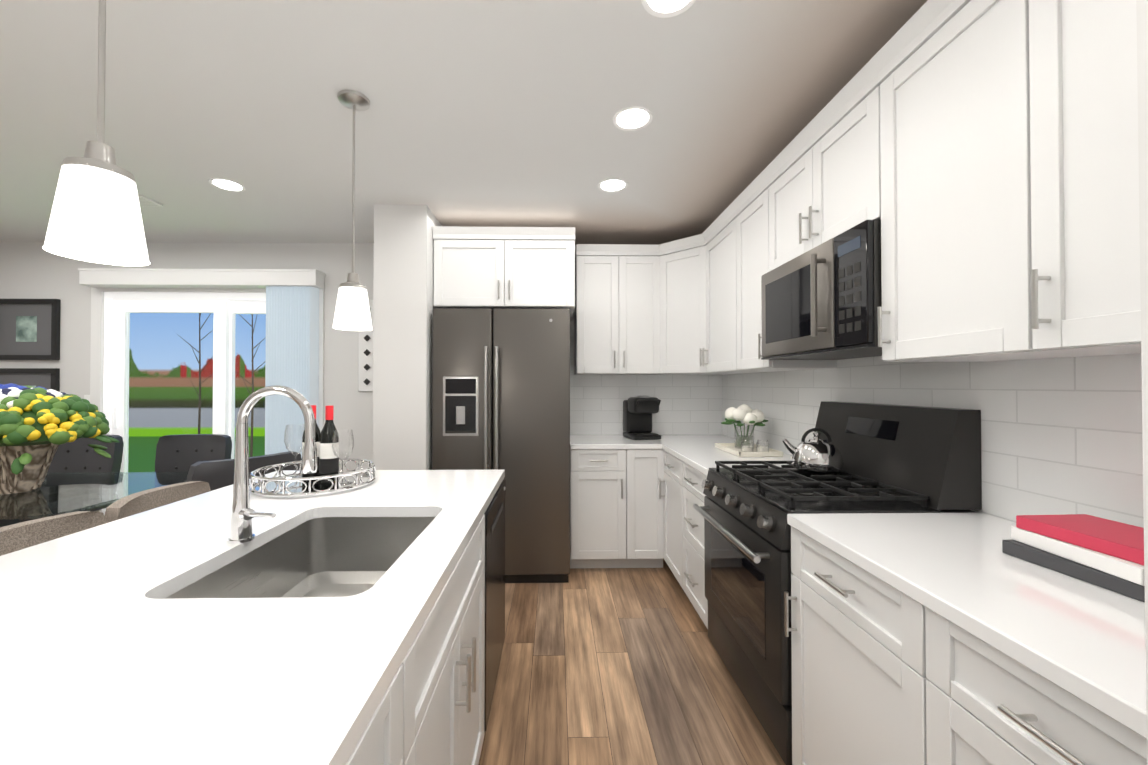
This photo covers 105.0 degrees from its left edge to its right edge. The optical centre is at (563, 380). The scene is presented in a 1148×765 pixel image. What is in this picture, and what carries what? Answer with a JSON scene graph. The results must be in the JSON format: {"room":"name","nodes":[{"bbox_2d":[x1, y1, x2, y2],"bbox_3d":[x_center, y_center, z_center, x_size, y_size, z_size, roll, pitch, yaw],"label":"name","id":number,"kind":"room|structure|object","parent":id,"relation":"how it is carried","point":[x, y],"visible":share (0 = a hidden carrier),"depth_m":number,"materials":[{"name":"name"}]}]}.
{"room":"dining room and kitchen","nodes":[
{"label":"dining room and kitchen","id":0,"kind":"room"},
{"bbox_2d":[0,241,575,511],"bbox_3d":[-1.975,0.114,3.763,6.900,2.540,0.120,0,-1,-1],"label":"wall","id":1,"kind":"structure","parent":0,"point":[32,270],"depth_m":3.70,"materials":[{"name":"white paint"}]},
{"bbox_2d":[0,368,59,391],"bbox_3d":[-4.453,0.155,3.639,0.520,0.505,0.030,0,-1,-1],"label":"picture frame","id":2,"kind":"object","parent":1,"relation":"attached to","point":[47,378],"visible":0.38,"depth_m":3.64,"materials":[{"name":"black wood"}]},
{"bbox_2d":[0,299,60,359],"bbox_3d":[-4.453,-0.420,3.645,0.520,0.505,0.030,0,-1,-1],"label":"picture frame","id":3,"kind":"object","parent":1,"relation":"attached to","point":[29,329],"visible":0.98,"depth_m":3.65,"materials":[{"name":"black wood"}]},
{"bbox_2d":[84,395,89,401],"bbox_3d":[-3.953,0.183,3.659,0.070,0.120,0.010,0,-1,-1],"label":"light switch","id":4,"kind":"object","parent":1,"relation":"attached to","point":[87,397],"visible":0.35,"depth_m":3.66,"materials":[{"name":"white plastic"}]},
{"bbox_2d":[78,268,325,288],"bbox_3d":[-2.952,-0.833,3.619,1.890,0.130,0.148,0,-1,-1],"label":"valance","id":5,"kind":"object","parent":1,"relation":"attached to","point":[171,278],"visible":1,"depth_m":3.55,"materials":[{"name":"white wood"}]},
{"bbox_2d":[90,287,323,514],"bbox_3d":[-2.974,0.281,3.731,1.910,2.205,0.133,0,-1,-1],"label":"door frame","id":6,"kind":"structure","parent":1,"relation":"attached to","point":[224,308],"depth_m":3.69,"materials":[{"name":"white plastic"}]},
{"bbox_2d":[265,286,318,457],"bbox_3d":[-2.236,0.287,3.621,0.386,2.110,0.081,0,-1,-1],"label":"vertical blinds","id":7,"kind":"object","parent":1,"relation":"attached to","point":[292,337],"visible":0.54,"depth_m":3.60,"materials":[{"name":"white fabric"}]},
{"bbox_2d":[358,300,372,390],"bbox_3d":[-1.633,-0.292,3.697,0.180,0.770,0.030,0,-1,-1],"label":"key rack","id":8,"kind":"object","parent":1,"relation":"attached to","point":[365,369],"visible":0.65,"depth_m":3.69,"materials":[{"name":"white wood"}]},
{"bbox_2d":[433,232,575,320],"bbox_3d":[-0.421,-0.760,3.404,0.987,0.501,0.668,0,-1,-1],"label":"upper cabinet","id":9,"kind":"object","parent":1,"relation":"attached to","point":[473,270],"depth_m":3.07,"materials":[{"name":"white wood"}]},
{"bbox_2d":[575,248,651,374],"bbox_3d":[0.444,-0.521,3.558,0.696,0.946,0.387,0,-1,-1],"label":"upper cabinet","id":10,"kind":"object","parent":1,"relation":"attached to","point":[613,322],"depth_m":3.41,"materials":[{"name":"white wood"}]},
{"bbox_2d":[373,205,441,469],"bbox_3d":[-1.093,0.109,3.314,0.349,2.540,0.811,0,-1,-1],"label":"wall","id":11,"kind":"structure","parent":0,"point":[403,304],"depth_m":2.91,"materials":[{"name":"white paint"}]},
{"bbox_2d":[0,0,927,244],"bbox_3d":[-1.913,-1.226,1.048,6.920,0.080,5.620,0,-1,-1],"label":"ceiling","id":12,"kind":"structure","parent":0,"point":[489,113],"depth_m":1.89,"materials":[{"name":"paint"}]},
{"bbox_2d":[43,0,149,265],"bbox_3d":[-0.955,-0.721,0.911,0.152,0.931,0.152,0,-1,-1],"label":"pendant lamp","id":13,"kind":"object","parent":12,"relation":"hanging from","point":[95,216],"visible":1,"depth_m":0.88,"materials":[{"name":"white glass"}]},
{"bbox_2d":[138,195,162,205],"bbox_3d":[-2.807,-1.159,2.846,0.300,0.013,0.150,0,-1,-1],"label":"ceiling vent","id":14,"kind":"object","parent":12,"relation":"in","point":[144,201],"visible":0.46,"depth_m":2.85,"materials":[{"name":"white"}]},
{"bbox_2d":[208,178,245,191],"bbox_3d":[-2.013,-1.168,2.636,0.180,0.008,0.180,0,-1,-1],"label":"recessed light","id":15,"kind":"object","parent":12,"relation":"in","point":[227,185],"visible":1,"depth_m":2.64,"materials":[{"name":"white"}]},
{"bbox_2d":[332,90,372,330],"bbox_3d":[-0.879,-0.695,1.839,0.152,0.961,0.152,0,-1,-1],"label":"pendant lamp","id":16,"kind":"object","parent":12,"relation":"hanging from","point":[352,311],"visible":1,"depth_m":1.81,"materials":[{"name":"white glass"}]},
{"bbox_2d":[598,178,627,191],"bbox_3d":[0.294,-1.168,2.639,0.180,0.008,0.180,0,-1,-1],"label":"recessed light","id":17,"kind":"object","parent":12,"relation":"in","point":[614,185],"visible":1,"depth_m":2.64,"materials":[{"name":"white"}]},
{"bbox_2d":[613,106,652,130],"bbox_3d":[0.310,-1.175,1.980,0.180,0.008,0.180,0,-1,-1],"label":"recessed light","id":18,"kind":"object","parent":12,"relation":"in","point":[633,118],"visible":1,"depth_m":1.97,"materials":[{"name":"white"}]},
{"bbox_2d":[641,0,695,17],"bbox_3d":[0.326,-1.182,1.342,0.180,0.008,0.180,0,-1,-1],"label":"recessed light","id":19,"kind":"object","parent":12,"relation":"in","point":[664,8],"visible":1,"depth_m":1.39,"materials":[{"name":"white"}]},
{"bbox_2d":[478,559,784,764],"bbox_3d":[-1.913,1.384,1.020,6.920,0.060,5.620,0,-1,-1],"label":"floor","id":20,"kind":"structure","parent":0,"point":[612,666],"depth_m":1.98,"materials":[{"name":"brown wood"}]},
{"bbox_2d":[0,511,106,555],"bbox_3d":[-1.491,0.903,1.338,0.445,0.911,0.440,0,-1,-1],"label":"bar stool","id":21,"kind":"object","parent":20,"relation":"on","point":[20,536],"visible":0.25,"depth_m":1.41,"materials":[{"name":"beige fabric"}]},
{"bbox_2d":[20,434,123,522],"bbox_3d":[-3.715,0.904,3.238,0.524,0.951,0.534,0,-1,-1],"label":"dining chair","id":22,"kind":"object","parent":20,"relation":"on","point":[79,455],"visible":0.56,"depth_m":3.41,"materials":[{"name":"black leather"}]},
{"bbox_2d":[0,472,187,526],"bbox_3d":[-3.250,0.990,2.439,1.900,0.759,1.000,0,-1,-1],"label":"dining table","id":23,"kind":"object","parent":20,"relation":"on","point":[13,506],"visible":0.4,"depth_m":2.47,"materials":[{"name":"clear glass"}]},
{"bbox_2d":[0,383,118,494],"bbox_3d":[-3.021,0.313,2.411,0.905,0.593,0.694,0,-1,-1],"label":"flower arrangement","id":24,"kind":"object","parent":23,"relation":"on","point":[39,425],"visible":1,"depth_m":2.34,"materials":[{"name":"green plant"}]},
{"bbox_2d":[104,481,210,522],"bbox_3d":[-1.500,0.908,1.808,0.445,0.911,0.440,0,-1,-1],"label":"bar stool","id":25,"kind":"object","parent":20,"relation":"on","point":[138,502],"visible":0.1,"depth_m":1.79,"materials":[{"name":"beige fabric"}]},
{"bbox_2d":[155,434,231,486],"bbox_3d":[-2.875,0.904,3.254,0.524,0.951,0.534,0,-1,-1],"label":"dining chair","id":26,"kind":"object","parent":20,"relation":"on","point":[181,453],"visible":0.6,"depth_m":3.43,"materials":[{"name":"black leather"}]},
{"bbox_2d":[187,451,301,490],"bbox_3d":[-1.879,0.896,2.521,0.534,0.951,0.524,0,-1,34],"label":"dining chair","id":27,"kind":"object","parent":20,"relation":"on","point":[216,474],"visible":0.21,"depth_m":2.28,"materials":[{"name":"black leather"}]},
{"bbox_2d":[340,474,505,764],"bbox_3d":[-0.595,0.910,0.857,0.730,0.885,2.655,0,-1,-1],"label":"kitchen island","id":28,"kind":"object","parent":20,"relation":"on","point":[435,706],"depth_m":1.09,"materials":[{"name":"white wood"}]},
{"bbox_2d":[0,470,503,764],"bbox_3d":[-0.830,0.450,0.855,1.120,0.035,2.670,0,-1,-1],"label":"island countertop","id":29,"kind":"structure","parent":28,"relation":"on","point":[105,659],"depth_m":0.74,"materials":[{"name":"white stone"}]},
{"bbox_2d":[227,385,316,543],"bbox_3d":[-0.795,0.225,1.181,0.234,0.422,0.111,0,-1,-1],"label":"faucet","id":30,"kind":"object","parent":29,"relation":"on","point":[243,513],"visible":1,"depth_m":1.19,"materials":[{"name":"silver metal"}]},
{"bbox_2d":[180,514,427,589],"bbox_3d":[-0.634,0.573,1.200,0.467,0.227,0.667,0,-1,-1],"label":"sink","id":31,"kind":"object","parent":29,"relation":"in","point":[322,551],"depth_m":1.50,"materials":[{"name":"silver metal"}]},
{"bbox_2d":[250,458,375,497],"bbox_3d":[-1.049,0.405,1.867,0.462,0.074,0.462,0,-1,-1],"label":"tray","id":32,"kind":"object","parent":29,"relation":"on","point":[280,486],"visible":0.88,"depth_m":1.76,"materials":[{"name":"silver mirror"}]},
{"bbox_2d":[284,424,304,477],"bbox_3d":[-1.190,0.314,1.955,0.090,0.235,0.090,0,-1,-1],"label":"wine glass","id":33,"kind":"object","parent":32,"relation":"on","point":[296,476],"visible":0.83,"depth_m":1.95,"materials":[{"name":"clear glass"}]},
{"bbox_2d":[302,405,320,480],"bbox_3d":[-1.095,0.270,1.913,0.074,0.322,0.074,0,-1,-1],"label":"wine bottle","id":34,"kind":"object","parent":32,"relation":"on","point":[317,437],"visible":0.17,"depth_m":1.90,"materials":[{"name":"black glass"}]},
{"bbox_2d":[319,405,338,482],"bbox_3d":[-1.004,0.270,1.884,0.074,0.322,0.074,0,-1,-1],"label":"wine bottle","id":35,"kind":"object","parent":32,"relation":"on","point":[328,462],"visible":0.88,"depth_m":1.86,"materials":[{"name":"black glass"}]},
{"bbox_2d":[332,430,353,484],"bbox_3d":[-0.923,0.319,1.840,0.086,0.223,0.086,0,-1,-1],"label":"wine glass","id":36,"kind":"object","parent":32,"relation":"on","point":[351,451],"visible":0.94,"depth_m":1.84,"materials":[{"name":"clear glass"}]},
{"bbox_2d":[432,309,569,582],"bbox_3d":[-0.429,0.449,3.303,0.930,1.860,0.806,0,-1,-1],"label":"fridge","id":37,"kind":"object","parent":20,"relation":"on","point":[500,389],"visible":0.77,"depth_m":2.96,"materials":[{"name":"grey metal"}]},
{"bbox_2d":[570,447,617,567],"bbox_3d":[0.272,0.938,3.433,0.461,0.885,0.594,0,-1,-1],"label":"base cabinet","id":38,"kind":"object","parent":20,"relation":"on","point":[593,470],"depth_m":3.14,"materials":[{"name":"white wood"}]},
{"bbox_2d":[570,435,661,446],"bbox_3d":[0.369,0.478,3.435,0.655,0.035,0.603,0,-1,-1],"label":"countertop","id":39,"kind":"structure","parent":38,"relation":"on","point":[575,440],"depth_m":3.29,"materials":[{"name":"white stone"}]},
{"bbox_2d":[623,396,660,439],"bbox_3d":[0.623,0.292,3.507,0.220,0.336,0.307,0,-1,-13],"label":"coffee maker","id":40,"kind":"object","parent":39,"relation":"on","point":[638,411],"visible":1,"depth_m":3.49,"materials":[{"name":"black plastic"}]},
{"bbox_2d":[618,447,657,567],"bbox_3d":[0.554,0.938,3.406,0.346,0.885,0.659,0,-1,-1],"label":"base cabinet","id":41,"kind":"object","parent":20,"relation":"on","point":[637,466],"depth_m":3.15,"materials":[{"name":"white wood"}]},
{"bbox_2d":[658,435,790,474],"bbox_3d":[1.034,0.473,2.985,0.658,0.035,1.527,0,-1,-1],"label":"countertop","id":42,"kind":"structure","parent":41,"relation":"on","point":[700,450],"depth_m":2.80,"materials":[{"name":"white stone"}]},
{"bbox_2d":[715,443,782,456],"bbox_3d":[1.155,0.438,2.779,0.260,0.029,0.400,0,-1,-1],"label":"serving tray","id":43,"kind":"object","parent":42,"relation":"on","point":[729,448],"visible":0.77,"depth_m":2.62,"materials":[{"name":"beige"}]},
{"bbox_2d":[721,404,767,448],"bbox_3d":[1.173,0.299,2.860,0.277,0.286,0.290,0,-1,-1],"label":"vase","id":44,"kind":"object","parent":43,"relation":"on","point":[746,414],"visible":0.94,"depth_m":2.81,"materials":[{"name":"clear glass"}]},
{"bbox_2d":[741,439,753,451],"bbox_3d":[1.116,0.400,2.678,0.072,0.080,0.072,0,-1,-1],"label":"jar","id":45,"kind":"object","parent":43,"relation":"on","point":[746,448],"visible":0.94,"depth_m":2.66,"materials":[{"name":"clear glass"}]},
{"bbox_2d":[756,439,768,451],"bbox_3d":[1.197,0.399,2.650,0.072,0.080,0.072,0,-1,-1],"label":"jar","id":46,"kind":"object","parent":43,"relation":"on","point":[760,448],"visible":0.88,"depth_m":2.63,"materials":[{"name":"clear glass"}]},
{"bbox_2d":[658,447,681,586],"bbox_3d":[1.006,0.932,2.923,0.660,0.885,0.494,0,-1,-1],"label":"base cabinet","id":47,"kind":"object","parent":20,"relation":"on","point":[669,466],"depth_m":2.99,"materials":[{"name":"white wood"}]},
{"bbox_2d":[682,459,707,628],"bbox_3d":[1.035,0.928,2.478,0.620,0.885,0.520,0,-1,-1],"label":"base cabinet","id":48,"kind":"object","parent":20,"relation":"on","point":[693,553],"depth_m":2.46,"materials":[{"name":"white wood"}]},
{"bbox_2d":[784,519,889,764],"bbox_3d":[1.059,0.914,1.187,0.620,0.885,0.525,0,-1,-1],"label":"base cabinet","id":49,"kind":"object","parent":20,"relation":"on","point":[840,628],"depth_m":1.21,"materials":[{"name":"white wood"}]},
{"bbox_2d":[693,401,981,764],"bbox_3d":[1.012,0.733,1.835,0.744,1.260,0.761,0,-1,-1],"label":"range","id":50,"kind":"object","parent":20,"relation":"on","point":[907,459],"visible":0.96,"depth_m":1.64,"materials":[{"name":"black metal"}]},
{"bbox_2d":[782,428,843,473],"bbox_3d":[1.095,0.303,1.934,0.235,0.187,0.204,0,-1,-1],"label":"kettle","id":51,"kind":"object","parent":50,"relation":"on","point":[816,453],"visible":1,"depth_m":1.87,"materials":[{"name":"silver metal"}]},
{"bbox_2d":[890,583,1146,764],"bbox_3d":[1.068,0.908,0.684,0.620,0.885,0.603,0,-1,-1],"label":"base cabinet","id":52,"kind":"object","parent":20,"relation":"on","point":[940,639],"depth_m":0.81,"materials":[{"name":"white wood"}]},
{"bbox_2d":[787,513,1146,730],"bbox_3d":[1.073,0.451,0.921,0.658,0.035,1.069,0,-1,-1],"label":"countertop","id":53,"kind":"structure","parent":52,"relation":"on","point":[1090,637],"depth_m":0.89,"materials":[{"name":"white stone"}]},
{"bbox_2d":[1002,514,1144,601],"bbox_3d":[1.227,0.384,0.980,0.242,0.097,0.295,0,-1,-1],"label":"books","id":54,"kind":"object","parent":53,"relation":"on","point":[1102,552],"visible":1,"depth_m":0.97,"materials":[{"name":"red paper"}]},
{"bbox_2d":[1136,0,1147,764],"bbox_3d":[1.036,0.067,-0.618,1.046,2.540,2.006,0,-1,-1],"label":"wall","id":55,"kind":"structure","parent":0,"point":[1142,41],"depth_m":0.37,"materials":[{"name":"white paint"}]},
{"bbox_2d":[988,0,1140,359],"bbox_3d":[1.236,-0.546,0.734,0.346,0.956,0.666,0,-1,-1],"label":"upper cabinet","id":56,"kind":"object","parent":55,"relation":"attached to","point":[1064,230],"depth_m":0.94,"materials":[{"name":"white wood"}]},
{"bbox_3d":[1.447,0.096,2.138,0.120,2.540,3.500,0,-1,-1],"label":"wall","id":57,"kind":"structure","parent":0,"visible":0},
{"bbox_2d":[570,366,721,434],"bbox_3d":[0.679,0.179,3.750,1.290,0.590,0.005,0,-1,-1],"label":"tile backsplash","id":58,"kind":"structure","parent":57,"relation":"attached to","point":[689,404],"depth_m":3.75,"materials":[{"name":"white tile"}]},
{"bbox_2d":[652,236,703,374],"bbox_3d":[0.934,-0.523,3.330,0.482,0.946,0.483,0,-1,-1],"label":"upper cabinet","id":59,"kind":"object","parent":57,"relation":"attached to","point":[677,265],"depth_m":3.30,"materials":[{"name":"white wood"}]},
{"bbox_2d":[704,204,759,374],"bbox_3d":[1.178,-0.528,2.880,0.382,0.946,0.633,0,-1,-1],"label":"upper cabinet","id":60,"kind":"object","parent":57,"relation":"attached to","point":[721,241],"depth_m":2.85,"materials":[{"name":"white wood"}]},
{"bbox_2d":[740,176,836,371],"bbox_3d":[1.204,-0.533,2.456,0.346,0.946,0.460,0,-1,-1],"label":"upper cabinet","id":61,"kind":"object","parent":57,"relation":"attached to","point":[754,206],"depth_m":2.40,"materials":[{"name":"white wood"}]},
{"bbox_2d":[768,72,879,271],"bbox_3d":[1.215,-0.774,1.847,0.346,0.476,0.762,0,-1,-1],"label":"upper cabinet","id":62,"kind":"object","parent":57,"relation":"attached to","point":[828,184],"depth_m":1.74,"materials":[{"name":"white wood"}]},
{"bbox_2d":[761,219,881,359],"bbox_3d":[1.166,-0.319,1.842,0.440,0.425,0.754,0,-1,-1],"label":"microwave","id":63,"kind":"object","parent":62,"relation":"attached to","point":[822,301],"visible":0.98,"depth_m":1.68,"materials":[{"name":"grey metal"}]},
{"bbox_2d":[722,353,1143,527],"bbox_3d":[1.385,0.161,2.079,0.005,0.590,3.372,0,-1,-1],"label":"tile backsplash","id":64,"kind":"structure","parent":57,"relation":"attached to","point":[1061,436],"depth_m":1.34,"materials":[{"name":"white tile"}]},
{"bbox_2d":[876,0,1008,361],"bbox_3d":[1.227,-0.541,1.204,0.346,0.956,0.519,0,-1,-1],"label":"upper cabinet","id":65,"kind":"object","parent":57,"relation":"attached to","point":[980,158],"depth_m":1.25,"materials":[{"name":"white wood"}]},
{"label":"outside","id":66,"kind":"structure","parent":0,"visible":0},
{"bbox_2d":[128,436,264,494],"bbox_3d":[-4.102,1.483,7.829,24.000,0.050,8.080,0,-1,-1],"label":"ground","id":67,"kind":"structure","parent":66,"point":[140,445],"depth_m":8.95,"materials":[{"name":"green plant"}]},
{"bbox_2d":[177,313,212,433],"bbox_3d":[-5.643,0.049,6.855,0.705,2.798,0.401,0,-1,-1],"label":"sapling","id":68,"kind":"object","parent":67,"relation":"on","point":[200,402],"depth_m":6.85,"materials":[{"name":"brown plant"}]},
{"bbox_2d":[235,314,265,456],"bbox_3d":[-4.451,0.036,6.392,0.770,2.812,0.374,0,-1,-1],"label":"sapling","id":69,"kind":"object","parent":67,"relation":"on","point":[251,437],"depth_m":6.37,"materials":[{"name":"brown plant"}]},
{"bbox_2d":[129,313,265,435],"bbox_3d":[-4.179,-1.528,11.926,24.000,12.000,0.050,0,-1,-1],"label":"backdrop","id":70,"kind":"structure","parent":66,"point":[183,371],"depth_m":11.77,"materials":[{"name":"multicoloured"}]}
]}

